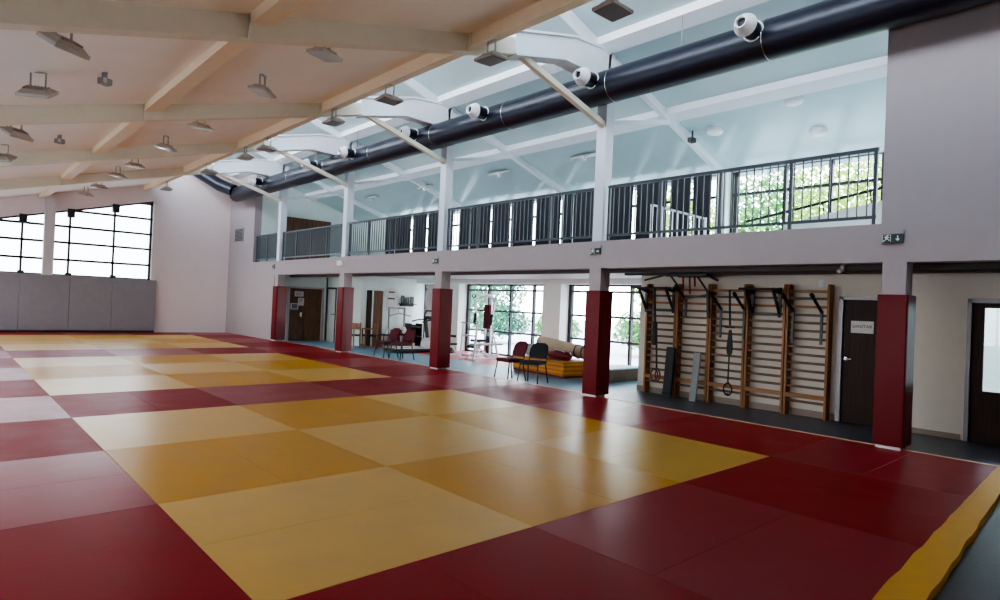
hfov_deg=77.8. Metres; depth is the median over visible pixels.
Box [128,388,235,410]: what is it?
mat
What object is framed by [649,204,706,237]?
balustrade
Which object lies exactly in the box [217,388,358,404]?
mat
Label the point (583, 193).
window blind
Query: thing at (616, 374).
block
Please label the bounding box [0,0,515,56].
roof beam
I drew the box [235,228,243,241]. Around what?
air vent
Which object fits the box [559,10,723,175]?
roof beam
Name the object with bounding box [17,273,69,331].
pad
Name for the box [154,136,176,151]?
floodlight
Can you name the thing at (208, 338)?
mat
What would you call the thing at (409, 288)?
wall
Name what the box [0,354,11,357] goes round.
mat
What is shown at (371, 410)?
mat
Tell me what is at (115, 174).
floodlight
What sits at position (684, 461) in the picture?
mat
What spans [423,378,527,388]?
mat
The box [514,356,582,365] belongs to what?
mat
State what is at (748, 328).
wall bars
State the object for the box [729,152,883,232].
window
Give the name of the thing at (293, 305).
paper sheet
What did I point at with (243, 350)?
mat
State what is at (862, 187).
leafy tree
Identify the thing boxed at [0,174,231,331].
wall
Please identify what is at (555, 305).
wall
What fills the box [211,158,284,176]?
beam
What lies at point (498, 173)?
track light
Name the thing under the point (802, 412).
baseboard
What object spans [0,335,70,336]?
mat
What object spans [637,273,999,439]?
wall
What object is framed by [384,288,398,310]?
jersey
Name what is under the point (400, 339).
cable machine
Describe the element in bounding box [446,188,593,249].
balcony railing
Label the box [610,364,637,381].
block
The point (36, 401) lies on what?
mat
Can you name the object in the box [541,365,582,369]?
mat
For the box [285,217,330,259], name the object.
wood panel
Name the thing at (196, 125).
floodlight
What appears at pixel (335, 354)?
mat
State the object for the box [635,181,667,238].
window blind
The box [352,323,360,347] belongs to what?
wooden armchair
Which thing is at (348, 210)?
column
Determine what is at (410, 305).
wall shelf
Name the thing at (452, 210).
window blind
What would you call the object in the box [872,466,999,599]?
edging strip
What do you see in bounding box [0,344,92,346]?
mat
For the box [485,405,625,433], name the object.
mat
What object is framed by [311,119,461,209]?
roof beam
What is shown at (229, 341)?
mat
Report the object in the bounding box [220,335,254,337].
mat
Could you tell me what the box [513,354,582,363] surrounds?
mat
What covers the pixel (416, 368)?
mat
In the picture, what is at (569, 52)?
beam
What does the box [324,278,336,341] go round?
door
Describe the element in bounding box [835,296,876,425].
door
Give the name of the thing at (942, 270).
ceiling beam
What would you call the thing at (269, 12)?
roof beam
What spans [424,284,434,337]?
window curtain
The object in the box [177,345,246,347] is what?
mat
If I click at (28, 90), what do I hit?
floodlight
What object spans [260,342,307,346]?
mat
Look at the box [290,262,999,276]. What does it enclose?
ceiling beam
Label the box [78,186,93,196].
floodlight
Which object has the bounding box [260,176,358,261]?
wall
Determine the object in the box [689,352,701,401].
leaning board
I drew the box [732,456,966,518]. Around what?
mat
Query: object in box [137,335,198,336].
mat
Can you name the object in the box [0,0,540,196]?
ceiling
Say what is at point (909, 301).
cushion
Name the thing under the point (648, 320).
wall bars
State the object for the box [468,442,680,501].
mat
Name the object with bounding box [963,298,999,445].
door
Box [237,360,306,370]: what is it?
mat
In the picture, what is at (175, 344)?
mat
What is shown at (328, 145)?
beam
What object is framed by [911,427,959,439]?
baseboard
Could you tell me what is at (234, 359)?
mat
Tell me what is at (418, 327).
dumbbell rack
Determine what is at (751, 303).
bar
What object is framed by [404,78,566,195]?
roof beam
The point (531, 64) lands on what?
brace
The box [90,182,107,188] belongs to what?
floodlight
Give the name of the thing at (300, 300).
paper sheet
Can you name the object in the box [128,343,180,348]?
mat
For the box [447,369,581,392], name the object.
edging strip
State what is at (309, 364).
mat
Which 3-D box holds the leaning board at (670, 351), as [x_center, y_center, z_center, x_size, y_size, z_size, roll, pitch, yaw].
[3.313,1.412,12.154,0.186,0.976,0.184,2,-1,42]
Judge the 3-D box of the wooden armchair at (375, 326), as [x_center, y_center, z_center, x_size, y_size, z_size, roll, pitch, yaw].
[-4.513,1.223,21.425,0.450,0.860,0.510,3,-1,-25]
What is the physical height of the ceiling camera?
0.129 m
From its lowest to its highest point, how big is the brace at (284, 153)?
0.736 m
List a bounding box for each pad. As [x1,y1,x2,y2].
[0,272,19,331]
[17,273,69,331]
[67,276,112,331]
[110,278,155,331]
[271,286,286,340]
[335,287,353,351]
[429,288,452,368]
[582,290,612,396]
[872,294,915,450]
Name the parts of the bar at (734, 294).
arm, plate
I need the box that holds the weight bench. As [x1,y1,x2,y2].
[458,322,502,360]
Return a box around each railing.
[255,233,277,261]
[282,224,342,259]
[348,210,438,255]
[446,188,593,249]
[606,147,879,240]
[746,186,882,229]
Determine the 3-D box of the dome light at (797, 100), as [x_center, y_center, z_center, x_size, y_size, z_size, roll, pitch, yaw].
[5.425,-3.673,11.454,0.340,0.145,0.340,3,-1,-42]
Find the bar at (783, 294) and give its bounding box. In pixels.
[781,292,794,342]
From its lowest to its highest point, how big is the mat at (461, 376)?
0.044 m
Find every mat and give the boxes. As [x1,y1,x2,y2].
[0,332,28,334]
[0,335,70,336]
[0,337,74,338]
[0,339,43,343]
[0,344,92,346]
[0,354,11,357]
[0,358,21,367]
[0,368,26,373]
[0,373,33,380]
[0,380,49,397]
[0,396,59,409]
[0,406,70,422]
[0,418,103,461]
[0,451,126,489]
[0,474,156,529]
[0,504,251,599]
[2,346,99,350]
[6,350,66,357]
[13,356,126,362]
[18,360,135,367]
[23,366,101,379]
[25,332,65,334]
[35,375,177,386]
[37,339,87,343]
[42,381,194,395]
[51,391,160,417]
[57,349,116,356]
[61,332,125,332]
[63,333,132,334]
[68,335,112,338]
[72,405,263,432]
[78,339,154,340]
[83,341,162,343]
[84,364,162,376]
[87,416,296,450]
[90,343,143,348]
[102,348,191,352]
[104,335,147,338]
[105,439,285,503]
[112,351,202,355]
[119,355,186,363]
[126,332,161,334]
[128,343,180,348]
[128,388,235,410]
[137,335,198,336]
[139,362,247,368]
[144,337,203,338]
[151,366,265,374]
[152,339,195,342]
[153,332,188,334]
[158,466,447,546]
[165,354,232,362]
[165,372,254,387]
[166,343,236,345]
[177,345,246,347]
[180,332,232,333]
[183,338,227,342]
[185,348,242,353]
[189,334,237,334]
[194,335,229,337]
[197,382,330,395]
[200,492,532,599]
[207,353,289,357]
[208,338,266,339]
[211,430,384,482]
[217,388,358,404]
[218,340,284,342]
[218,371,306,384]
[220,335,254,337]
[222,347,274,353]
[222,356,305,361]
[232,342,280,346]
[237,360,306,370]
[239,400,368,429]
[251,346,324,349]
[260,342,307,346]
[266,349,335,352]
[267,367,365,375]
[273,359,342,368]
[280,352,340,358]
[287,560,488,599]
[289,372,389,381]
[299,415,476,445]
[304,396,429,421]
[309,357,394,362]
[311,379,407,395]
[313,352,375,357]
[328,361,417,366]
[338,427,528,465]
[347,366,428,376]
[353,377,447,391]
[363,389,484,404]
[387,365,463,374]
[387,453,615,526]
[394,373,492,382]
[396,397,522,414]
[421,527,710,599]
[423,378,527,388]
[433,410,582,441]
[452,386,566,404]
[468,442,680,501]
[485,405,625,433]
[493,384,603,400]
[512,364,582,373]
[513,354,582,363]
[513,363,582,371]
[513,366,582,375]
[513,368,582,377]
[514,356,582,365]
[528,397,642,414]
[533,426,689,459]
[534,483,790,575]
[536,336,583,358]
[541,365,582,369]
[546,363,582,367]
[575,405,697,425]
[600,440,768,482]
[628,420,802,455]
[653,512,920,599]
[668,414,831,445]
[682,468,946,546]
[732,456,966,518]
[771,438,912,474]
[862,452,997,497]
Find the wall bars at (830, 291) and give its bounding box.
[782,284,833,420]
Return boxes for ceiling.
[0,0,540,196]
[210,0,888,220]
[376,273,641,278]
[642,262,996,268]
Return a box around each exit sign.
[432,257,438,263]
[590,245,601,254]
[882,229,904,243]
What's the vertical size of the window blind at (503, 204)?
2.020 m
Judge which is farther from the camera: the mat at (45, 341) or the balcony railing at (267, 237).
the balcony railing at (267, 237)
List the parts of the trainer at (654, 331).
ring handle, ring handle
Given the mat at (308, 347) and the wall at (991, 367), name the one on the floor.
the mat at (308, 347)
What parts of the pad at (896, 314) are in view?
plate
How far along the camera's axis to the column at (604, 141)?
11.49 m
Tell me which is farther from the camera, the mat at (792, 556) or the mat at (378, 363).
the mat at (378, 363)
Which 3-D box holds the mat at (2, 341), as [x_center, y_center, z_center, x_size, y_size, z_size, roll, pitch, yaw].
[-13.641,1.203,17.583,0.997,0.044,1.997,3,-1,-42]
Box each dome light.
[707,126,723,135]
[783,95,803,105]
[809,126,827,136]
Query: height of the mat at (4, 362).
0.044 m
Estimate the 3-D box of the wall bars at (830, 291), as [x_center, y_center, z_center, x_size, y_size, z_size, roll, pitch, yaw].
[5.179,0.852,10.433,0.180,2.230,0.696,3,-1,-42]
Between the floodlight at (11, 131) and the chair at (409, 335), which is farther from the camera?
the chair at (409, 335)
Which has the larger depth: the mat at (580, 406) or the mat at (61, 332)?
the mat at (61, 332)
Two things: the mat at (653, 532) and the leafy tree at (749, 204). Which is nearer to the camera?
the mat at (653, 532)
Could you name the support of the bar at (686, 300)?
attached to the wall bars at (679, 308)
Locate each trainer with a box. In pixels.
[450,343,458,354]
[650,289,660,380]
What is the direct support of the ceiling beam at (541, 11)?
attached to the ceiling at (138, 68)
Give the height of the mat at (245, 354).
0.044 m
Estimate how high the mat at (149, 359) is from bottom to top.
0.044 m
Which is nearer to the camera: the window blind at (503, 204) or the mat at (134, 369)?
the mat at (134, 369)
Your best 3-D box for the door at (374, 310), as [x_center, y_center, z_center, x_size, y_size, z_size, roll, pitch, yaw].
[-4.532,0.645,22.362,0.640,2.030,0.060,3,-1,-42]
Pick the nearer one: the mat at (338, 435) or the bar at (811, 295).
the mat at (338, 435)
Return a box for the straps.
[723,290,734,395]
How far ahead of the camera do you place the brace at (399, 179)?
19.44 m
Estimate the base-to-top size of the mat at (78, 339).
0.044 m
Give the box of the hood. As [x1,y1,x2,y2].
[420,338,429,347]
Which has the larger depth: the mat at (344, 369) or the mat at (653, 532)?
the mat at (344, 369)
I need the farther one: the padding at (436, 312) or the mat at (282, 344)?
the mat at (282, 344)
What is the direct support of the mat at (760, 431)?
on the floor
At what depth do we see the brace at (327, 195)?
23.04 m
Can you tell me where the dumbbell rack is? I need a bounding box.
[404,323,422,345]
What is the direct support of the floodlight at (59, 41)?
attached to the ceiling at (138, 68)
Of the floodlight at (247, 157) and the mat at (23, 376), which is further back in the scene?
the floodlight at (247, 157)
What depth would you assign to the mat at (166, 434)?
7.08 m
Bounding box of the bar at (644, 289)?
[633,287,674,312]
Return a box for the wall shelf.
[399,303,416,306]
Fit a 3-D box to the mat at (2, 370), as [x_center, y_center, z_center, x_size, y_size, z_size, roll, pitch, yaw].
[-9.707,1.313,11.025,1.997,0.044,0.997,3,-1,-42]
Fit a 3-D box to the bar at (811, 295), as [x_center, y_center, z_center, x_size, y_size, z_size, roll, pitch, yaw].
[5.156,0.310,10.115,0.350,0.845,0.068,3,-1,-31]
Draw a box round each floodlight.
[0,125,33,141]
[0,144,16,161]
[15,72,58,98]
[36,31,90,59]
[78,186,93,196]
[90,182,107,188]
[108,166,126,178]
[124,159,144,168]
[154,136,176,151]
[160,181,172,190]
[187,120,213,131]
[200,163,217,174]
[236,147,253,160]
[247,74,275,98]
[256,138,277,152]
[306,47,342,61]
[322,108,344,126]
[375,84,403,105]
[474,39,507,66]
[592,0,632,21]
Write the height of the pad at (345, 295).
1.955 m
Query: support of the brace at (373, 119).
attached to the beam at (421, 111)
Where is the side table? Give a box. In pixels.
[377,334,396,347]
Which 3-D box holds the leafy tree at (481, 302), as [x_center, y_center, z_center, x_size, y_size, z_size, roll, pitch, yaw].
[-1.786,-0.970,47.650,7.171,6.391,7.401,3,-1,-25]
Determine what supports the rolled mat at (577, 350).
on the mat at (572, 361)
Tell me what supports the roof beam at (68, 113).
attached to the ceiling at (138, 68)
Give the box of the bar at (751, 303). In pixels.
[738,287,781,317]
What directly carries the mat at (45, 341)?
on the floor
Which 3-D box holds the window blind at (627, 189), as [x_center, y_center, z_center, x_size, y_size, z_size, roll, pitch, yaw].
[3.156,-2.028,16.517,0.059,2.020,0.870,3,-1,-42]
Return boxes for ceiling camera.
[836,265,844,273]
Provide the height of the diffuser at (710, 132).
0.065 m
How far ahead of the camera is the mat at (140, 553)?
3.65 m
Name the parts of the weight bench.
rack post, rack post, frame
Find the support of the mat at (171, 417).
on the floor
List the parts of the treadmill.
rail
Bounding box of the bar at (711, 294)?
[709,292,722,337]
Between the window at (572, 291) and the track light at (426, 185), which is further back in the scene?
the track light at (426, 185)
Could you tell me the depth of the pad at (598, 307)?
11.44 m
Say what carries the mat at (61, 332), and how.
on the floor
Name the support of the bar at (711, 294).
attached to the wall bars at (712, 320)
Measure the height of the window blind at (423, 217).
2.020 m
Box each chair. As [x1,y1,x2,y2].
[373,328,399,358]
[388,329,415,360]
[494,341,527,380]
[517,343,548,383]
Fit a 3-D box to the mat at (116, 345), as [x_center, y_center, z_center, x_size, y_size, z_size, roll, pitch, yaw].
[-10.819,1.322,17.449,0.997,0.044,1.997,3,-1,-42]
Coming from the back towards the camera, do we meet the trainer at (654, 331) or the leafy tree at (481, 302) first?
the leafy tree at (481, 302)
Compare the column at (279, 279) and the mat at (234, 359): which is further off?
the column at (279, 279)
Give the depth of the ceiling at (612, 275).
17.89 m
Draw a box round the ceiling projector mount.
[687,130,695,143]
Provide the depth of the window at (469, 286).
20.31 m
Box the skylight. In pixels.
[225,0,769,181]
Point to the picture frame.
(402, 297)
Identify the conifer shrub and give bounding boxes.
[470,303,530,338]
[470,311,478,330]
[535,315,582,339]
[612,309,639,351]
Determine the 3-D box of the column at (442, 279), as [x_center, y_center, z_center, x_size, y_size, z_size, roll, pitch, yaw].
[-1.448,0.517,15.152,0.270,2.420,0.270,3,-1,-42]
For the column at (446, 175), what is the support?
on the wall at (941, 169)
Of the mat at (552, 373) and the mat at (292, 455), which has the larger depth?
the mat at (552, 373)
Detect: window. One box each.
[0,201,153,279]
[423,285,427,337]
[465,284,542,356]
[468,200,561,248]
[567,285,640,365]
[573,175,715,242]
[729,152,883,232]
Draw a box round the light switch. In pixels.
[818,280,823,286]
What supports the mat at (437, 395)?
on the floor
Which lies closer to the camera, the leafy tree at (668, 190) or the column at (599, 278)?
the column at (599, 278)
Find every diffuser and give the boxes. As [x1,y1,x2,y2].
[707,130,722,135]
[784,99,802,105]
[810,130,827,136]
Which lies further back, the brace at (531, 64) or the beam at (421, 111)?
the beam at (421, 111)
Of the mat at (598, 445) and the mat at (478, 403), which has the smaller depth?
the mat at (598, 445)
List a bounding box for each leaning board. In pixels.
[662,347,675,397]
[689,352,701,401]
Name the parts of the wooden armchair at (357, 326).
backrest, leg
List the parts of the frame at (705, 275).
arm, frame, handle, pulley arm, arm, plate, arm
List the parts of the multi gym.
frame, press arm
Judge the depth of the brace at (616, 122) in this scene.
12.28 m
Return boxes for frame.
[401,295,404,303]
[644,273,718,317]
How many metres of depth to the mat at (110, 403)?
8.60 m
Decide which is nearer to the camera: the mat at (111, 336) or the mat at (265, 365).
the mat at (265, 365)
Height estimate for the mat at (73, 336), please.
0.044 m
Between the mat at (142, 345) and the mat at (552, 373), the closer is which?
the mat at (552, 373)
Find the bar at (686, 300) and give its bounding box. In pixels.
[674,284,687,317]
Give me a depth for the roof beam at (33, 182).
18.33 m
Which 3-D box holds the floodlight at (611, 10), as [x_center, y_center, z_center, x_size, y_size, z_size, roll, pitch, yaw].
[1.353,-3.585,7.420,0.403,0.311,0.319,3,-1,-42]
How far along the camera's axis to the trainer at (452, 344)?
19.83 m
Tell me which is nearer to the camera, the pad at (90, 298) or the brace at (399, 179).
the brace at (399, 179)
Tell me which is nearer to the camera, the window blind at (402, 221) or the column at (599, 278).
the column at (599, 278)
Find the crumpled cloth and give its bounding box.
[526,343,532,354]
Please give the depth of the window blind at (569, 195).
17.84 m
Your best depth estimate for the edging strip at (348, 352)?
16.93 m
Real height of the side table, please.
0.480 m
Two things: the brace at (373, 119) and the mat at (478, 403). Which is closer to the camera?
the mat at (478, 403)
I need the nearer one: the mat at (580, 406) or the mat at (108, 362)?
the mat at (580, 406)
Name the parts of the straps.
ring handle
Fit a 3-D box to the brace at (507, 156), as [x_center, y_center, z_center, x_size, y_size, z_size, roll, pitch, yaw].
[-0.402,-3.646,15.959,2.168,0.578,0.080,3,-1,-42]
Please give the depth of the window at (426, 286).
23.83 m
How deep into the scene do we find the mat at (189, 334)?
24.16 m
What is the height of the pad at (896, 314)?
1.955 m
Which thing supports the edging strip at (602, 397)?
on the floor
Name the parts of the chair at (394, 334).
seat, backrest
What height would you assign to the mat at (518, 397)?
0.044 m
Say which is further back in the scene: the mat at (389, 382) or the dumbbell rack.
the dumbbell rack
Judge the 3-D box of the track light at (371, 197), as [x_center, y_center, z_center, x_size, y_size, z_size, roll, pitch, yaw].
[-4.832,-3.789,23.214,0.148,0.174,0.840,3,-1,-42]
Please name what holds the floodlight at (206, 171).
attached to the ceiling beam at (541, 11)
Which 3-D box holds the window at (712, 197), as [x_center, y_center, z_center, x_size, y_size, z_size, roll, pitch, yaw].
[3.727,-2.159,16.477,0.100,1.830,4.590,3,-1,-42]
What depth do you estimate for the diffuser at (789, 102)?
11.38 m
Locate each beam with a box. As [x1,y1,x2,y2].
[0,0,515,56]
[0,102,360,125]
[0,140,271,166]
[0,165,211,189]
[144,0,592,189]
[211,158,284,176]
[255,151,387,217]
[269,134,351,156]
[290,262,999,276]
[305,55,887,200]
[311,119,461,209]
[355,96,450,126]
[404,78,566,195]
[508,29,611,72]
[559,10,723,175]
[624,269,999,275]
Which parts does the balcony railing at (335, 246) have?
post, post, post, rail, rail, post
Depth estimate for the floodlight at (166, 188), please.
21.72 m
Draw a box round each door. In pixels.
[286,286,324,340]
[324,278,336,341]
[366,290,382,345]
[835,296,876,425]
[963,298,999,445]
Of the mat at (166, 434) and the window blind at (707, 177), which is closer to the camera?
the mat at (166, 434)
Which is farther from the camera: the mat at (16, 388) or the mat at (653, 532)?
the mat at (16, 388)
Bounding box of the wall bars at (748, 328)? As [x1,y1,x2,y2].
[742,284,786,413]
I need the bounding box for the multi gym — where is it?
[459,292,499,356]
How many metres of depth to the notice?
9.93 m
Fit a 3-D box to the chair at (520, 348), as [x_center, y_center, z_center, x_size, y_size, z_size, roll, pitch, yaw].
[0.272,1.359,13.917,0.642,0.868,0.521,3,-1,-38]
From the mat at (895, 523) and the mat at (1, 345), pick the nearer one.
the mat at (895, 523)
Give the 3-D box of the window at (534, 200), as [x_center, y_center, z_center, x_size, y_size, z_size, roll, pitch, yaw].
[0.466,-2.266,20.066,0.100,1.830,4.590,3,-1,-42]
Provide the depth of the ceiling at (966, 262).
9.18 m
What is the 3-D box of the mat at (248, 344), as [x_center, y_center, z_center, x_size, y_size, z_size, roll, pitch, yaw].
[-7.940,1.468,20.069,1.017,0.044,1.997,3,-1,-42]
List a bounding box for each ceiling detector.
[54,135,64,143]
[97,72,112,86]
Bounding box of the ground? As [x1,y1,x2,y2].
[469,316,638,365]
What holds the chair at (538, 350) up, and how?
on the floor
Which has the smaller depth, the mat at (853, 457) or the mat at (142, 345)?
the mat at (853, 457)
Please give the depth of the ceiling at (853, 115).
13.31 m
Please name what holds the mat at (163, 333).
on the floor
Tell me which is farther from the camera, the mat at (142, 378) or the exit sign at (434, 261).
the exit sign at (434, 261)
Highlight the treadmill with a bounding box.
[383,310,430,351]
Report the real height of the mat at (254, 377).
0.044 m
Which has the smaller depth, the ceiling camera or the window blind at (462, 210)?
the ceiling camera
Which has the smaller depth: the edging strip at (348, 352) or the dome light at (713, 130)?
the dome light at (713, 130)
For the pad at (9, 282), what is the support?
attached to the wall at (189, 261)
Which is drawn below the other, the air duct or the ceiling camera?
the ceiling camera
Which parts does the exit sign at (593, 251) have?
sign plate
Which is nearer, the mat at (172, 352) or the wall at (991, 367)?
the wall at (991, 367)
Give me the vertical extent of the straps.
1.913 m
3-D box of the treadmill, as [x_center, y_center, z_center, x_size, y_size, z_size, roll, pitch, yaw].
[-2.840,1.023,20.504,1.910,1.405,0.680,3,-1,-42]
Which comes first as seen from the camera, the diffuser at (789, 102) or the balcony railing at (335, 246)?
the diffuser at (789, 102)
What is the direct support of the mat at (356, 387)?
on the floor
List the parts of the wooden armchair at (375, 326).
seat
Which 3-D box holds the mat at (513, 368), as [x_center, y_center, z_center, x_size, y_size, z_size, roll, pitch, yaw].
[1.321,1.826,15.682,1.000,0.048,2.000,3,-1,-35]
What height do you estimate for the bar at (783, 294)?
0.845 m
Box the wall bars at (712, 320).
[706,284,746,407]
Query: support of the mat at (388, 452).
on the floor
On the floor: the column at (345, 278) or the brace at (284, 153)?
the column at (345, 278)
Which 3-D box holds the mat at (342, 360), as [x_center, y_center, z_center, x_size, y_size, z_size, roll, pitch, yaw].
[-3.865,1.608,16.343,2.037,0.044,0.997,3,-1,-42]
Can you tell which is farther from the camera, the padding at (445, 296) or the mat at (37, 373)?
the padding at (445, 296)
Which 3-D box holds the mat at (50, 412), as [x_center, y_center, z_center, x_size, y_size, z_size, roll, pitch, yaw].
[-6.345,1.423,7.326,1.997,0.044,0.997,3,-1,-42]
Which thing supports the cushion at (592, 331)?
on the pad at (598, 307)
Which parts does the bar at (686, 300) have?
arm, plate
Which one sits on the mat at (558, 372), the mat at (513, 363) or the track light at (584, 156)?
the mat at (513, 363)
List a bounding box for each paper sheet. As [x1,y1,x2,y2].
[290,303,297,308]
[295,291,303,296]
[298,298,303,305]
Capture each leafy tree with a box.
[471,286,528,328]
[634,187,714,310]
[712,169,827,232]
[787,159,881,220]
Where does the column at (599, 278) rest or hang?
on the floor
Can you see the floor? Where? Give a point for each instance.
(976, 576)
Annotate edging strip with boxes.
[348,352,426,365]
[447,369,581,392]
[602,397,998,465]
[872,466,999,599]
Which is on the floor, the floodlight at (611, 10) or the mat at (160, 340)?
the mat at (160, 340)
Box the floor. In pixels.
[287,341,999,599]
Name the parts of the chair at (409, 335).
seat, backrest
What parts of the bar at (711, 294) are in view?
arm, plate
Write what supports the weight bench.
on the floor
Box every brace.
[219,173,280,201]
[276,151,347,186]
[288,194,338,199]
[355,178,409,184]
[365,116,445,163]
[454,155,511,161]
[518,57,604,127]
[614,120,671,124]
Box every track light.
[365,195,378,200]
[416,185,432,190]
[488,170,509,177]
[570,152,595,161]
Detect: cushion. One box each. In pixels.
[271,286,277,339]
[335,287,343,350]
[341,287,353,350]
[582,290,600,394]
[597,291,612,394]
[903,295,915,447]
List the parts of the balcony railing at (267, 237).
post, rail, post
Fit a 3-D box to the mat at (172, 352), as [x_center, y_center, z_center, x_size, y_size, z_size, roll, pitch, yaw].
[-8.768,1.396,15.935,1.997,0.044,0.997,3,-1,-42]
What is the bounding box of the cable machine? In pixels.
[385,307,410,346]
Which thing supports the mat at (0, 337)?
on the floor
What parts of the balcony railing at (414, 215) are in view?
post, post, post, rail, rail, post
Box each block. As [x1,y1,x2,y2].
[609,367,624,382]
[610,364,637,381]
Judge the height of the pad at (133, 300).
2.060 m
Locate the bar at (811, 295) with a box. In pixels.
[809,293,822,344]
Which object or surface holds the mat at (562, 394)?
on the floor
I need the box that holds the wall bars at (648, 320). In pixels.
[643,284,676,396]
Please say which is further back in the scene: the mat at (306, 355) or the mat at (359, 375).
the mat at (306, 355)
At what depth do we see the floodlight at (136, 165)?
16.09 m
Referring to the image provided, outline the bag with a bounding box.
[548,349,571,360]
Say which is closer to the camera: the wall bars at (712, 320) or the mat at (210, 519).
the mat at (210, 519)
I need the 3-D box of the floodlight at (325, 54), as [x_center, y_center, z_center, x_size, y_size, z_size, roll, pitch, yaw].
[-2.332,-3.373,8.262,0.302,0.324,0.380,2,-1,28]
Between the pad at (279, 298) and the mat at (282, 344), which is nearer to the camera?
the mat at (282, 344)
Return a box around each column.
[41,196,56,274]
[275,275,284,340]
[276,163,288,260]
[339,273,351,351]
[341,141,356,256]
[434,271,450,368]
[437,107,455,250]
[589,268,609,396]
[592,53,616,240]
[881,262,912,449]
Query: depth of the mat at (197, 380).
11.45 m
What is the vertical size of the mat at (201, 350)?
0.044 m
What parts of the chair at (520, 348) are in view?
seat, backrest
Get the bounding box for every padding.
[429,288,441,367]
[438,288,452,367]
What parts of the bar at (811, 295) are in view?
arm, plate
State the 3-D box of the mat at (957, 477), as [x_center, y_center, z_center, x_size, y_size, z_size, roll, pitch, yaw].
[4.781,1.891,6.732,1.907,0.044,0.950,3,-1,-42]
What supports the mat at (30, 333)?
on the floor
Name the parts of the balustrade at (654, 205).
post, handrail, post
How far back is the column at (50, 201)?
21.62 m
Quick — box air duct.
[193,0,999,201]
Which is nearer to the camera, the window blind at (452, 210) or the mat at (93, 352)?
the mat at (93, 352)
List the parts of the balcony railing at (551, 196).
post, post, post, rail, rail, post, post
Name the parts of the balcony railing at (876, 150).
post, post, post, rail, rail, post, post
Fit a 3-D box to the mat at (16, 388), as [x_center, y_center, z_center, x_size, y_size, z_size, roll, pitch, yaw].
[-7.656,1.386,9.512,0.997,0.044,1.997,3,-1,-42]
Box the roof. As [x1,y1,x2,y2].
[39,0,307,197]
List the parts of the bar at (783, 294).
arm, plate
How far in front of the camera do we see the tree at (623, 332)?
25.41 m
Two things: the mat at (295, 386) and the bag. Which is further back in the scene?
the bag
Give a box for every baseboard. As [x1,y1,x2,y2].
[636,385,833,419]
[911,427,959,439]
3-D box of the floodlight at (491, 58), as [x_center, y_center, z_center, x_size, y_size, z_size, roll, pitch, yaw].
[-0.126,-3.634,9.046,0.319,0.311,0.403,3,-1,-42]
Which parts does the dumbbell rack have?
frame, frame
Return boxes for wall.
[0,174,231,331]
[225,1,999,339]
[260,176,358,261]
[283,275,424,345]
[358,147,883,350]
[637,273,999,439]
[983,308,999,392]
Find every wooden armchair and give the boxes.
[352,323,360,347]
[361,323,377,347]
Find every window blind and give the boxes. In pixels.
[385,218,394,253]
[395,216,411,252]
[414,214,425,251]
[427,212,438,251]
[450,210,453,249]
[459,208,469,249]
[470,205,489,248]
[491,202,510,247]
[513,199,533,245]
[535,195,561,244]
[563,194,573,242]
[574,191,592,242]
[610,185,633,239]
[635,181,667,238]
[669,177,691,236]
[691,175,711,234]
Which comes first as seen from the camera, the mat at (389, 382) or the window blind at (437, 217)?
the mat at (389, 382)
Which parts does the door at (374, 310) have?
frame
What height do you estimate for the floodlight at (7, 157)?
0.368 m
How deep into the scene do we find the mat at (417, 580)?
3.47 m
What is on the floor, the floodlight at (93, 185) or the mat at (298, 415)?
the mat at (298, 415)
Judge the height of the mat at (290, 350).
0.044 m
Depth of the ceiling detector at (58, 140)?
12.15 m
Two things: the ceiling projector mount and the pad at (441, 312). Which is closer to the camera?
the ceiling projector mount
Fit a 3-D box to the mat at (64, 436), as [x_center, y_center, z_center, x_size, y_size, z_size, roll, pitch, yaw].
[-4.967,1.475,6.552,0.997,0.044,1.997,3,-1,-42]
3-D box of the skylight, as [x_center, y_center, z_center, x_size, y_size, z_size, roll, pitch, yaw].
[-1.054,-4.755,14.589,0.300,0.256,30.600,3,-1,-42]
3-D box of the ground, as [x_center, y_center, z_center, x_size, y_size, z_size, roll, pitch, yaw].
[1.967,2.288,18.491,130.000,0.330,140.000,3,-1,-42]
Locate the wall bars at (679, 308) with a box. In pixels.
[673,284,710,401]
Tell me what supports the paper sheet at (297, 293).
attached to the door at (304, 323)
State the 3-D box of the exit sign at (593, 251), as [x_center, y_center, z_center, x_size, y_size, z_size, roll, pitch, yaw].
[1.774,-0.925,11.469,0.032,0.165,0.250,3,-1,-42]
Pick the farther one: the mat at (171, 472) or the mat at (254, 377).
the mat at (254, 377)
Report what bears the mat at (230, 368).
on the floor
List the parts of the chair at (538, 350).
seat, backrest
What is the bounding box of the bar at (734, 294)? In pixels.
[732,292,745,338]
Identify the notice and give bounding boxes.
[851,321,873,333]
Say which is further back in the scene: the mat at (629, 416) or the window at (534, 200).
the window at (534, 200)
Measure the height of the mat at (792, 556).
0.044 m
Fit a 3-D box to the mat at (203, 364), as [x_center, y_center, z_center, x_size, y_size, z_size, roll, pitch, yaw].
[-6.751,1.462,13.716,1.997,0.044,0.997,3,-1,-42]
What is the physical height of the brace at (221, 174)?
0.736 m
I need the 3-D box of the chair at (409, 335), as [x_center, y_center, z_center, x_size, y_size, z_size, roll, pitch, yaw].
[-2.745,1.263,17.593,0.521,0.868,0.642,2,-1,41]
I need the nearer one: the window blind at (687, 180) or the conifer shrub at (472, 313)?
the window blind at (687, 180)

